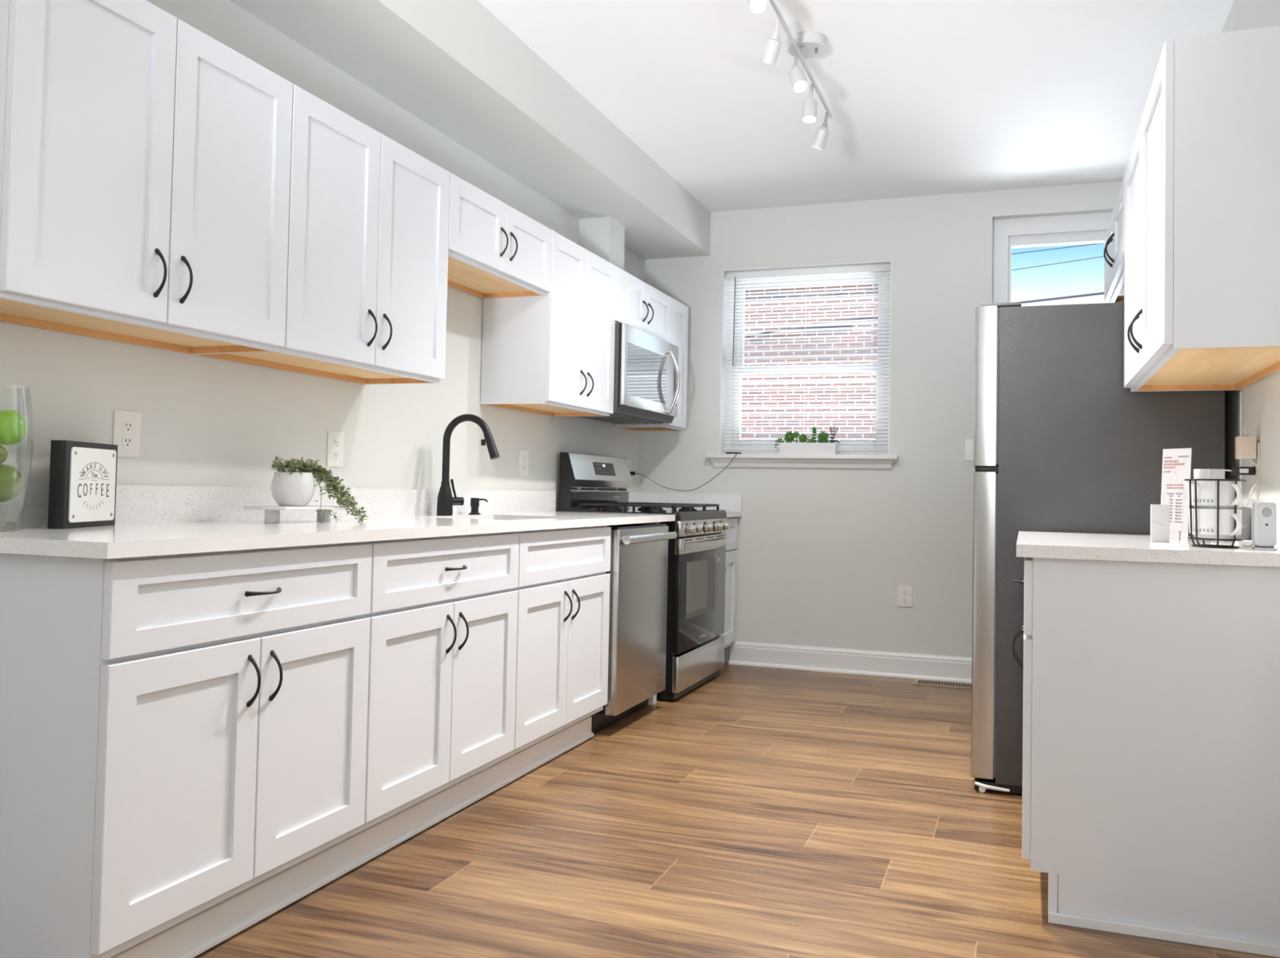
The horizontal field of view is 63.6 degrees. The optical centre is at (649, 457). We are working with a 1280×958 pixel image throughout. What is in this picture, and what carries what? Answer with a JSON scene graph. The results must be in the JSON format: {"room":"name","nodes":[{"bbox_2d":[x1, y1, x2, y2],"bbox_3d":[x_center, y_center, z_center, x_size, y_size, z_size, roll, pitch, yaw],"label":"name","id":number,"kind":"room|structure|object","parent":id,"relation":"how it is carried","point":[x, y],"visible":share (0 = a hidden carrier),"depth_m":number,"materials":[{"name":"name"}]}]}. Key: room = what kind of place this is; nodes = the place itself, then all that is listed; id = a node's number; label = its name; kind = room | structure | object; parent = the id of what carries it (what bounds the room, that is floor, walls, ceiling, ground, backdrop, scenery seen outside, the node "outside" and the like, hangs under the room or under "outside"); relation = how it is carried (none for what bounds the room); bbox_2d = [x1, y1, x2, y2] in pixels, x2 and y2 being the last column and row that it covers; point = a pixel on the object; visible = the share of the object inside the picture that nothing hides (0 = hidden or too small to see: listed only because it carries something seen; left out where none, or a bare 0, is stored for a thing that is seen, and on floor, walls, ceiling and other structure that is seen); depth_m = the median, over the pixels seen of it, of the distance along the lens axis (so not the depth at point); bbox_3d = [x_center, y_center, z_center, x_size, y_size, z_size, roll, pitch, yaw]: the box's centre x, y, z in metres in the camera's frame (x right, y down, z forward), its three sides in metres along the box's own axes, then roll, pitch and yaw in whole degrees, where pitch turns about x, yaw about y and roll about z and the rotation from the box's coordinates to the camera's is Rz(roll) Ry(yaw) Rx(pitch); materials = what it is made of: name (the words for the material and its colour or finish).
{"room":"kitchen","nodes":[
{"label":"kitchen","id":0,"kind":"room"},
{"bbox_2d":[0,0,644,511],"bbox_3d":[-1.716,-0.306,2.204,0.220,2.746,9.562,0,-2,20],"label":"wall","id":1,"kind":"structure","parent":0,"point":[206,421],"depth_m":3.39,"materials":[{"name":"paint"}]},
{"bbox_2d":[112,409,141,457],"bbox_3d":[-1.395,-0.063,2.757,0.007,0.122,0.086,0,-2,20],"label":"wall outlet","id":2,"kind":"object","parent":1,"relation":"attached to","point":[126,424],"visible":0.98,"depth_m":2.75,"materials":[{"name":"white plastic"}]},
{"bbox_2d":[121,435,133,447],"bbox_3d":[-1.393,-0.043,2.756,0.002,0.030,0.034,0,-2,20],"label":"receptacle","id":3,"kind":"object","parent":2,"relation":"attached to","point":[126,441],"depth_m":2.75,"materials":[{"name":"white plastic"}]},
{"bbox_2d":[122,420,133,431],"bbox_3d":[-1.393,-0.084,2.757,0.002,0.030,0.034,0,-2,20],"label":"receptacle","id":4,"kind":"object","parent":2,"relation":"attached to","point":[127,425],"depth_m":2.75,"materials":[{"name":"white plastic"}]},
{"bbox_2d":[0,0,293,355],"bbox_3d":[-1.282,-0.686,2.523,0.364,0.754,0.836,0,-2,20],"label":"upper cabinet","id":5,"kind":"object","parent":1,"relation":"attached to","point":[145,158],"visible":1,"depth_m":2.40,"materials":[{"name":"paint"}]},
{"bbox_2d":[0,484,555,528],"bbox_3d":[-1.050,0.161,3.690,0.018,0.103,3.302,0,-2,20],"label":"backsplash","id":6,"kind":"structure","parent":1,"relation":"attached to","point":[135,504],"depth_m":3.10,"materials":[{"name":"stone"}]},
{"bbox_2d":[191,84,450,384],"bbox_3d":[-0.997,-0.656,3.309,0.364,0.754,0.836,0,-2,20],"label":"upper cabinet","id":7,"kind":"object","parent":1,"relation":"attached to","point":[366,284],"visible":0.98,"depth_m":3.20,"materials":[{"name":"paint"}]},
{"bbox_2d":[326,431,343,466],"bbox_3d":[-1.093,-0.029,3.591,0.007,0.122,0.086,0,-2,20],"label":"wall outlet","id":8,"kind":"object","parent":1,"relation":"attached to","point":[335,447],"visible":1,"depth_m":3.58,"materials":[{"name":"white plastic"}]},
{"bbox_2d":[332,450,339,459],"bbox_3d":[-1.091,-0.009,3.589,0.002,0.030,0.034,0,-2,20],"label":"receptacle","id":9,"kind":"object","parent":8,"relation":"attached to","point":[335,454],"depth_m":3.59,"materials":[{"name":"white plastic"}]},
{"bbox_2d":[333,439,339,448],"bbox_3d":[-1.090,-0.050,3.590,0.002,0.030,0.034,0,-2,20],"label":"receptacle","id":10,"kind":"object","parent":8,"relation":"attached to","point":[335,442],"depth_m":3.59,"materials":[{"name":"white plastic"}]},
{"bbox_2d":[447,173,552,298],"bbox_3d":[-0.706,-0.858,4.105,0.364,0.288,0.841,0,-2,20],"label":"upper cabinet","id":11,"kind":"object","parent":1,"relation":"attached to","point":[495,250],"visible":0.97,"depth_m":4.06,"materials":[{"name":"paint"}]},
{"bbox_2d":[519,450,528,475],"bbox_3d":[-0.603,0.026,4.940,0.007,0.122,0.086,0,-2,20],"label":"wall outlet","id":12,"kind":"object","parent":1,"relation":"attached to","point":[523,455],"visible":1,"depth_m":4.93,"materials":[{"name":"white plastic"}]},
{"bbox_2d":[522,455,526,462],"bbox_3d":[-0.600,0.006,4.940,0.002,0.030,0.034,0,-2,20],"label":"receptacle","id":13,"kind":"object","parent":12,"relation":"attached to","point":[524,457],"depth_m":4.94,"materials":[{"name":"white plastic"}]},
{"bbox_2d":[480,230,616,416],"bbox_3d":[-0.441,-0.597,4.840,0.364,0.754,0.738,0,-2,20],"label":"upper cabinet","id":14,"kind":"object","parent":1,"relation":"attached to","point":[552,354],"visible":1,"depth_m":4.57,"materials":[{"name":"paint"}]},
{"bbox_2d":[578,216,624,270],"bbox_3d":[-0.261,-1.117,5.605,0.178,0.318,0.215,0,-2,20],"label":"cover","id":15,"kind":"object","parent":1,"relation":"attached to","point":[604,237],"depth_m":5.51,"materials":[{"name":"paint"}]},
{"bbox_2d":[626,459,631,476],"bbox_3d":[-0.128,0.075,6.248,0.007,0.122,0.086,0,-2,20],"label":"wall outlet","id":16,"kind":"object","parent":1,"relation":"attached to","point":[629,462],"visible":0.45,"depth_m":6.26,"materials":[{"name":"white plastic"}]},
{"bbox_2d":[615,266,671,343],"bbox_3d":[-0.164,-0.800,5.599,0.364,0.288,0.861,0,-2,20],"label":"upper cabinet","id":17,"kind":"object","parent":1,"relation":"attached to","point":[639,305],"visible":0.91,"depth_m":5.49,"materials":[{"name":"paint"}]},
{"bbox_2d":[576,323,680,423],"bbox_3d":[-0.130,-0.431,5.573,0.452,0.448,0.853,0,-2,20],"label":"microwave","id":18,"kind":"object","parent":17,"relation":"attached to","point":[647,380],"visible":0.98,"depth_m":5.43,"materials":[{"name":"grey metal"}]},
{"bbox_2d":[615,297,688,431],"bbox_3d":[0.017,-0.546,6.149,0.333,0.754,0.311,0,-2,20],"label":"upper cabinet","id":19,"kind":"object","parent":1,"relation":"attached to","point":[679,324],"visible":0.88,"depth_m":6.14,"materials":[{"name":"paint"}]},
{"bbox_2d":[630,452,738,491],"bbox_3d":[0.200,0.083,6.196,0.660,0.238,0.032,1,-2,8],"label":"charging cable","id":20,"kind":"object","parent":1,"relation":"attached to","point":[632,473],"visible":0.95,"depth_m":6.19,"materials":[{"name":"black plastic"}]},
{"bbox_2d":[230,0,711,259],"bbox_3d":[-1.389,-1.542,2.123,0.430,0.268,9.142,0,-2,20],"label":"soffit","id":21,"kind":"structure","parent":0,"point":[453,65],"depth_m":4.02,"materials":[{"name":"paint"}]},
{"bbox_2d":[193,663,1279,957],"bbox_3d":[-0.272,1.137,1.614,3.518,0.120,9.742,0,-2,20],"label":"floor","id":22,"kind":"structure","parent":0,"point":[751,812],"depth_m":2.90,"materials":[{"name":"laminate"}]},
{"bbox_2d":[0,542,372,957],"bbox_3d":[-1.166,0.644,2.433,0.664,0.882,0.834,0,-2,20],"label":"base cabinet","id":23,"kind":"object","parent":22,"relation":"on","point":[180,734],"visible":1,"depth_m":2.09,"materials":[{"name":"paint"}]},
{"bbox_2d":[0,511,675,559],"bbox_3d":[-0.749,0.230,3.584,0.656,0.030,3.313,0,-2,20],"label":"countertop","id":24,"kind":"structure","parent":23,"relation":"on","point":[145,540],"depth_m":2.54,"materials":[{"name":"stone"}]},
{"bbox_2d":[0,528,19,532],"bbox_3d":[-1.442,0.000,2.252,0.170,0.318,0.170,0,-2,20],"label":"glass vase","id":25,"kind":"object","parent":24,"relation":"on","point":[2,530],"visible":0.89,"depth_m":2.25,"materials":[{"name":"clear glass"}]},
{"bbox_2d":[0,444,7,464],"bbox_3d":[-1.407,-0.007,2.217,0.047,0.047,0.047,1,-2,0],"label":"lime","id":26,"kind":"object","parent":25,"relation":"in","point":[3,453],"visible":1,"depth_m":2.21,"materials":[{"name":"green food"}]},
{"bbox_2d":[0,464,23,502],"bbox_3d":[-1.413,0.054,2.249,0.085,0.086,0.085,3,-2,-38],"label":"lime","id":27,"kind":"object","parent":25,"relation":"in","point":[11,481],"visible":0.98,"depth_m":2.23,"materials":[{"name":"green food"}]},
{"bbox_2d":[0,409,27,445],"bbox_3d":[-1.402,-0.066,2.252,0.079,0.078,0.079,0,-2,24],"label":"lime","id":28,"kind":"object","parent":25,"relation":"in","point":[13,426],"visible":1,"depth_m":2.23,"materials":[{"name":"green food"}]},
{"bbox_2d":[47,440,117,528],"bbox_3d":[-1.379,0.066,2.524,0.042,0.206,0.250,1,-2,-2],"label":"coffee sign","id":29,"kind":"object","parent":24,"relation":"on","point":[82,483],"visible":1,"depth_m":2.47,"materials":[{"name":"black wood"}]},
{"bbox_2d":[244,505,350,523],"bbox_3d":[-1.054,0.170,3.099,0.150,0.048,0.300,0,-2,20],"label":"tray","id":30,"kind":"object","parent":24,"relation":"on","point":[272,513],"visible":0.98,"depth_m":3.00,"materials":[{"name":"white paint"}]},
{"bbox_2d":[271,456,368,523],"bbox_3d":[-0.991,0.101,3.139,0.329,0.204,0.143,3,-2,-42],"label":"potted plant","id":31,"kind":"object","parent":30,"relation":"on","point":[295,488],"visible":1,"depth_m":3.06,"materials":[{"name":"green plant"}]},
{"bbox_2d":[436,413,499,515],"bbox_3d":[-0.710,0.030,4.098,0.269,0.404,0.100,0,-2,20],"label":"faucet","id":32,"kind":"object","parent":24,"relation":"on","point":[445,503],"visible":1,"depth_m":4.09,"materials":[{"name":"black metal"}]},
{"bbox_2d":[468,497,488,515],"bbox_3d":[-0.718,0.204,4.328,0.087,0.070,0.052,0,-2,20],"label":"soap dispenser","id":33,"kind":"object","parent":24,"relation":"on","point":[474,502],"visible":1,"depth_m":4.32,"materials":[{"name":"black metal"}]},
{"bbox_2d":[110,716,594,957],"bbox_3d":[-0.671,1.073,3.125,0.025,0.079,2.505,0,-2,20],"label":"trim","id":34,"kind":"structure","parent":22,"relation":"on","point":[201,932],"depth_m":2.71,"materials":[{"name":"paint"}]},
{"bbox_2d":[358,532,519,832],"bbox_3d":[-0.879,0.674,3.222,0.664,0.882,0.844,0,-2,20],"label":"base cabinet","id":35,"kind":"object","parent":22,"relation":"on","point":[443,615],"visible":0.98,"depth_m":3.05,"materials":[{"name":"paint"}]},
{"bbox_2d":[509,525,611,756],"bbox_3d":[-0.593,0.705,4.010,0.664,0.882,0.831,0,-2,20],"label":"base cabinet","id":36,"kind":"object","parent":22,"relation":"on","point":[563,594],"visible":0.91,"depth_m":3.85,"materials":[{"name":"paint"}]},
{"bbox_2d":[590,524,676,734],"bbox_3d":[-0.298,0.737,4.718,0.682,0.870,0.693,0,-2,20],"label":"dishwasher","id":37,"kind":"object","parent":22,"relation":"on","point":[638,572],"visible":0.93,"depth_m":4.52,"materials":[{"name":"silver metal"}]},
{"bbox_2d":[559,452,728,701],"bbox_3d":[0.000,0.596,5.515,0.701,1.217,0.825,0,-2,20],"label":"gas range","id":38,"kind":"object","parent":22,"relation":"on","point":[588,483],"visible":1,"depth_m":5.31,"materials":[{"name":"silver metal"}]},
{"bbox_2d":[559,506,726,520],"bbox_3d":[-0.015,0.298,5.532,0.652,0.046,0.825,0,-2,20],"label":"cooktop","id":39,"kind":"object","parent":38,"relation":"in","point":[686,513],"depth_m":5.28,"materials":[{"name":"black metal"}]},
{"bbox_2d":[636,522,659,705],"bbox_3d":[-0.229,0.746,5.095,0.555,0.882,0.053,0,-2,20],"label":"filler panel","id":40,"kind":"object","parent":22,"relation":"on","point":[652,700],"visible":0.14,"depth_m":4.98,"materials":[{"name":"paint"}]},
{"bbox_2d":[720,517,737,648],"bbox_3d":[0.170,0.786,6.112,0.664,0.882,0.399,0,-2,20],"label":"base cabinet","id":41,"kind":"object","parent":22,"relation":"on","point":[730,626],"visible":0.17,"depth_m":6.10,"materials":[{"name":"paint"}]},
{"bbox_2d":[666,509,742,517],"bbox_3d":[0.175,0.329,6.129,0.656,0.030,0.408,0,-2,20],"label":"countertop","id":42,"kind":"structure","parent":41,"relation":"on","point":[729,513],"depth_m":6.06,"materials":[{"name":"stone"}]},
{"bbox_2d":[912,679,971,689],"bbox_3d":[1.616,1.238,5.639,0.340,0.005,0.150,0,-2,20],"label":"floor vent","id":43,"kind":"object","parent":22,"relation":"in","point":[921,682],"visible":0.82,"depth_m":5.63,"materials":[{"name":"beige metal"}]},
{"bbox_2d":[970,302,1225,794],"bbox_3d":[1.642,0.327,3.896,0.800,1.718,0.843,0,-2,20],"label":"refrigerator","id":44,"kind":"object","parent":22,"relation":"on","point":[1061,445],"visible":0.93,"depth_m":3.58,"materials":[{"name":"grey metal"}]},
{"bbox_2d":[1012,557,1279,946],"bbox_3d":[1.396,0.710,2.942,0.690,0.882,1.056,0,-2,20],"label":"base cabinet","id":45,"kind":"object","parent":22,"relation":"on","point":[1151,771],"visible":0.99,"depth_m":2.45,"materials":[{"name":"paint"}]},
{"bbox_2d":[1016,531,1279,567],"bbox_3d":[1.410,0.253,2.951,0.677,0.030,1.087,0,-2,20],"label":"countertop","id":46,"kind":"structure","parent":45,"relation":"on","point":[1083,546],"depth_m":2.51,"materials":[{"name":"stone"}]},
{"bbox_2d":[1150,504,1169,542],"bbox_3d":[1.420,0.183,2.877,0.046,0.104,0.022,0,-2,20],"label":"carton","id":47,"kind":"object","parent":46,"relation":"on","point":[1159,513],"visible":1,"depth_m":2.87,"materials":[{"name":"grey"}]},
{"bbox_2d":[1160,448,1191,541],"bbox_3d":[1.545,0.108,3.039,0.016,0.270,0.100,2,-2,-21],"label":"brochure","id":48,"kind":"object","parent":46,"relation":"on","point":[1176,463],"visible":0.98,"depth_m":3.03,"materials":[{"name":"paper"}]},
{"bbox_2d":[1184,479,1246,548],"bbox_3d":[1.437,0.141,2.627,0.130,0.172,0.130,-1,-3,45],"label":"mug rack","id":49,"kind":"object","parent":46,"relation":"on","point":[1217,546],"visible":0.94,"depth_m":2.60,"materials":[{"name":"black metal"}]},
{"bbox_2d":[1189,508,1241,538],"bbox_3d":[1.434,0.167,2.619,0.118,0.074,0.134,0,-2,20],"label":"mug","id":50,"kind":"object","parent":49,"relation":"in","point":[1206,517],"visible":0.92,"depth_m":2.58,"materials":[{"name":"white ceramic"}]},
{"bbox_2d":[1191,480,1241,509],"bbox_3d":[1.435,0.093,2.621,0.118,0.074,0.134,0,-2,20],"label":"mug","id":51,"kind":"object","parent":50,"relation":"on","point":[1206,491],"visible":0.91,"depth_m":2.58,"materials":[{"name":"white ceramic"}]},
{"bbox_2d":[1193,469,1225,479],"bbox_3d":[1.431,0.075,2.645,0.071,0.090,0.071,0,-2,20],"label":"cup","id":52,"kind":"object","parent":51,"relation":"in","point":[1197,473],"visible":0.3,"depth_m":2.62,"materials":[{"name":"white ceramic"}]},
{"bbox_2d":[1235,507,1251,540],"bbox_3d":[1.732,0.197,3.065,0.092,0.100,0.093,0,-2,20],"label":"speaker","id":53,"kind":"object","parent":46,"relation":"on","point":[1246,535],"visible":0.3,"depth_m":3.02},
{"bbox_2d":[1233,540,1254,547],"bbox_3d":[1.556,0.224,2.690,0.055,0.016,0.055,0,-2,20],"label":"brick","id":54,"kind":"object","parent":46,"relation":"on","point":[1239,544],"visible":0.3,"depth_m":2.67,"materials":[{"name":"white plastic"}]},
{"bbox_2d":[1252,502,1277,551],"bbox_3d":[1.503,0.168,2.529,0.052,0.116,0.042,0,-2,20],"label":"camera","id":55,"kind":"object","parent":46,"relation":"on","point":[1264,514],"visible":1,"depth_m":2.52,"materials":[{"name":"grey plastic"}]},
{"bbox_2d":[1260,506,1273,519],"bbox_3d":[1.504,0.134,2.518,0.031,0.031,0.001,1,-2,0],"label":"grille","id":56,"kind":"object","parent":55,"relation":"attached to","point":[1266,512],"depth_m":2.52,"materials":[{"name":"white plastic"}]},
{"bbox_2d":[1048,912,1279,957],"bbox_3d":[1.249,1.120,2.410,0.598,0.021,0.013,0,-2,20],"label":"trim","id":57,"kind":"structure","parent":45,"relation":"attached to","point":[1252,948],"depth_m":2.42,"materials":[{"name":"paint"}]},
{"bbox_2d":[477,0,1234,212],"bbox_3d":[-0.215,-1.792,1.706,3.518,0.250,9.742,0,-2,20],"label":"ceiling","id":58,"kind":"structure","parent":0,"point":[922,97],"depth_m":4.32,"materials":[{"name":"paint"}]},
{"bbox_2d":[746,0,831,150],"bbox_3d":[0.545,-1.462,3.790,0.161,0.246,1.400,0,-2,20],"label":"track light","id":59,"kind":"object","parent":58,"relation":"attached to","point":[802,45],"visible":1,"depth_m":3.84,"materials":[{"name":"white metal"}]},
{"bbox_2d":[640,180,1122,663],"bbox_3d":[1.352,-0.125,6.056,2.918,2.746,0.220,0,-2,20],"label":"wall","id":60,"kind":"structure","parent":0,"point":[824,555],"depth_m":5.95,"materials":[{"name":"paint"}]},
{"bbox_2d":[628,492,742,511],"bbox_3d":[0.176,0.262,6.133,0.656,0.103,0.405,0,-2,20],"label":"backsplash","id":61,"kind":"structure","parent":60,"relation":"attached to","point":[727,502],"depth_m":6.29,"materials":[{"name":"stone"}]},
{"bbox_2d":[706,260,897,469],"bbox_3d":[0.924,-0.539,6.184,1.130,1.204,0.262,0,-2,20],"label":"window","id":62,"kind":"structure","parent":60,"relation":"in","point":[747,459],"depth_m":6.18,"materials":[{"name":"paint"}]},
{"bbox_2d":[725,452,741,453],"bbox_3d":[0.503,-0.027,6.202,0.087,0.009,0.042,0,-2,20],"label":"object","id":63,"kind":"object","parent":62,"relation":"on","point":[726,452],"visible":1,"depth_m":6.18,"materials":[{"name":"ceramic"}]},
{"bbox_2d":[723,263,890,451],"bbox_3d":[0.925,-0.586,6.164,0.988,1.092,0.041,0,-2,20],"label":"window blind","id":64,"kind":"object","parent":62,"relation":"attached to","point":[884,267],"visible":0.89,"depth_m":6.16,"materials":[{"name":"plastic"}]},
{"bbox_2d":[773,425,839,454],"bbox_3d":[0.927,-0.104,6.075,0.387,0.171,0.072,0,-2,20],"label":"planter","id":65,"kind":"object","parent":62,"relation":"on","point":[803,446],"visible":1,"depth_m":6.04,"materials":[{"name":"ceramic"}]},
{"bbox_2d":[728,641,971,683],"bbox_3d":[1.557,1.177,5.797,2.300,0.135,0.032,0,-2,20],"label":"baseboard","id":66,"kind":"structure","parent":60,"relation":"attached to","point":[880,664],"depth_m":5.94,"materials":[{"name":"paint"}]},
{"bbox_2d":[897,586,912,607],"bbox_3d":[1.448,0.787,5.864,0.080,0.118,0.007,0,-2,20],"label":"wall outlet","id":67,"kind":"object","parent":60,"relation":"attached to","point":[904,593],"visible":1,"depth_m":5.86,"materials":[{"name":"white plastic"}]},
{"bbox_2d":[902,590,907,595],"bbox_3d":[1.448,0.767,5.863,0.034,0.030,0.002,0,-2,20],"label":"receptacle","id":68,"kind":"object","parent":67,"relation":"attached to","point":[904,593],"depth_m":5.86,"materials":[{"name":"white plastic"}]},
{"bbox_2d":[902,597,907,603],"bbox_3d":[1.447,0.808,5.862,0.034,0.030,0.002,0,-2,20],"label":"receptacle","id":69,"kind":"object","parent":67,"relation":"attached to","point":[904,600],"depth_m":5.86,"materials":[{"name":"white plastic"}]},
{"bbox_2d":[964,439,973,460],"bbox_3d":[1.787,-0.044,5.773,0.050,0.118,0.009,0,-2,20],"label":"light switch","id":70,"kind":"object","parent":60,"relation":"attached to","point":[969,443],"visible":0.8,"depth_m":5.77,"materials":[{"name":"white plastic"}]},
{"bbox_2d":[991,211,1112,308],"bbox_3d":[2.319,-0.668,5.752,0.786,1.349,0.130,0,-2,20],"label":"window","id":71,"kind":"structure","parent":60,"relation":"in","point":[1088,228],"depth_m":5.78,"materials":[{"name":"paint"}]},
{"bbox_2d":[1221,0,1279,499],"bbox_3d":[1.234,-0.282,1.132,0.220,2.746,9.562,0,-2,20],"label":"wall","id":72,"kind":"structure","parent":0,"point":[1260,400],"depth_m":3.13,"materials":[{"name":"paint"}]},
{"bbox_2d":[1103,173,1124,302],"bbox_3d":[1.922,-0.813,3.900,0.379,0.288,0.956,0,-2,20],"label":"upper cabinet","id":73,"kind":"object","parent":72,"relation":"attached to","point":[1114,239],"visible":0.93,"depth_m":3.92,"materials":[{"name":"paint"}]},
{"bbox_2d":[1124,25,1279,391],"bbox_3d":[1.572,-0.617,2.940,0.379,0.754,1.071,0,-2,20],"label":"upper cabinet","id":74,"kind":"object","parent":72,"relation":"attached to","point":[1202,263],"visible":1,"depth_m":2.47,"materials":[{"name":"paint"}]},
{"bbox_2d":[1239,391,1241,479],"bbox_3d":[1.924,0.022,3.367,0.004,0.476,0.010,0,-2,20],"label":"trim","id":75,"kind":"structure","parent":72,"relation":"attached to","point":[1240,393],"depth_m":3.37,"materials":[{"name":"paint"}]},
{"bbox_2d":[1251,443,1259,484],"bbox_3d":[1.840,0.018,3.140,0.007,0.122,0.086,0,-2,20],"label":"wall outlet","id":76,"kind":"object","parent":72,"relation":"attached to","point":[1254,477],"visible":0.63,"depth_m":3.11,"materials":[{"name":"white plastic"}]},
{"bbox_2d":[1211,466,1255,539],"bbox_3d":[1.733,0.136,3.108,0.206,0.221,0.065,2,-2,-25],"label":"charger","id":77,"kind":"object","parent":76,"relation":"attached to","point":[1234,470],"visible":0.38,"depth_m":3.13,"materials":[{"name":"plastic"}]},
{"bbox_2d":[1213,425,1259,542],"bbox_3d":[1.727,0.070,3.027,0.077,0.347,0.291,0,-2,42],"label":"charger","id":78,"kind":"object","parent":76,"relation":"attached to","point":[1245,446],"visible":0.8,"depth_m":3.10,"materials":[{"name":"plastic"}]},
{"bbox_2d":[1237,498,1279,546],"bbox_3d":[1.721,0.177,2.841,0.018,0.126,1.087,0,-2,20],"label":"backsplash","id":79,"kind":"structure","parent":72,"relation":"attached to","point":[1244,501],"depth_m":2.86,"materials":[{"name":"stone"}]},
{"label":"outside","id":80,"kind":"structure","parent":0,"visible":0},
{"bbox_3d":[5.239,1.906,18.144,18.000,0.200,25.188,0,-2,20],"label":"ground","id":81,"kind":"structure","parent":80,"visible":0},
{"bbox_2d":[741,284,878,440],"bbox_3d":[0.424,-0.388,15.822,8.700,4.050,5.200,0,-2,20],"label":"brick house","id":82,"kind":"structure","parent":81,"relation":"on","point":[869,285],"depth_m":12.63,"materials":[{"name":"red brick"}]},
{"bbox_2d":[746,324,852,337],"bbox_3d":[1.821,-1.551,12.671,1.304,0.114,0.032,0,-2,20],"label":"conduit","id":83,"kind":"object","parent":82,"relation":"attached to","point":[851,326],"visible":0.77,"depth_m":12.60,"materials":[{"name":"grey metal"}]},
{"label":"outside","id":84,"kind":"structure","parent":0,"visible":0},
{"bbox_2d":[1011,243,1102,254],"bbox_3d":[4.670,-2.250,10.627,6.001,0.440,0.011,0,-2,20],"label":"power line","id":85,"kind":"object","parent":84,"point":[1094,243],"visible":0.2,"depth_m":10.78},
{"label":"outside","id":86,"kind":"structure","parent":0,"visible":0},
{"bbox_2d":[821,256,1103,296],"bbox_3d":[4.667,-2.110,10.622,6.001,0.658,0.009,0,-2,20],"label":"power line","id":87,"kind":"object","parent":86,"point":[1100,256],"visible":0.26,"depth_m":10.82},
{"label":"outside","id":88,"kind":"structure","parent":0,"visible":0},
{"bbox_2d":[813,292,1104,324],"bbox_3d":[4.660,-1.740,10.611,6.002,0.512,0.026,0,-2,20],"label":"power line","id":89,"kind":"object","parent":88,"point":[1098,293],"visible":0.27,"depth_m":10.79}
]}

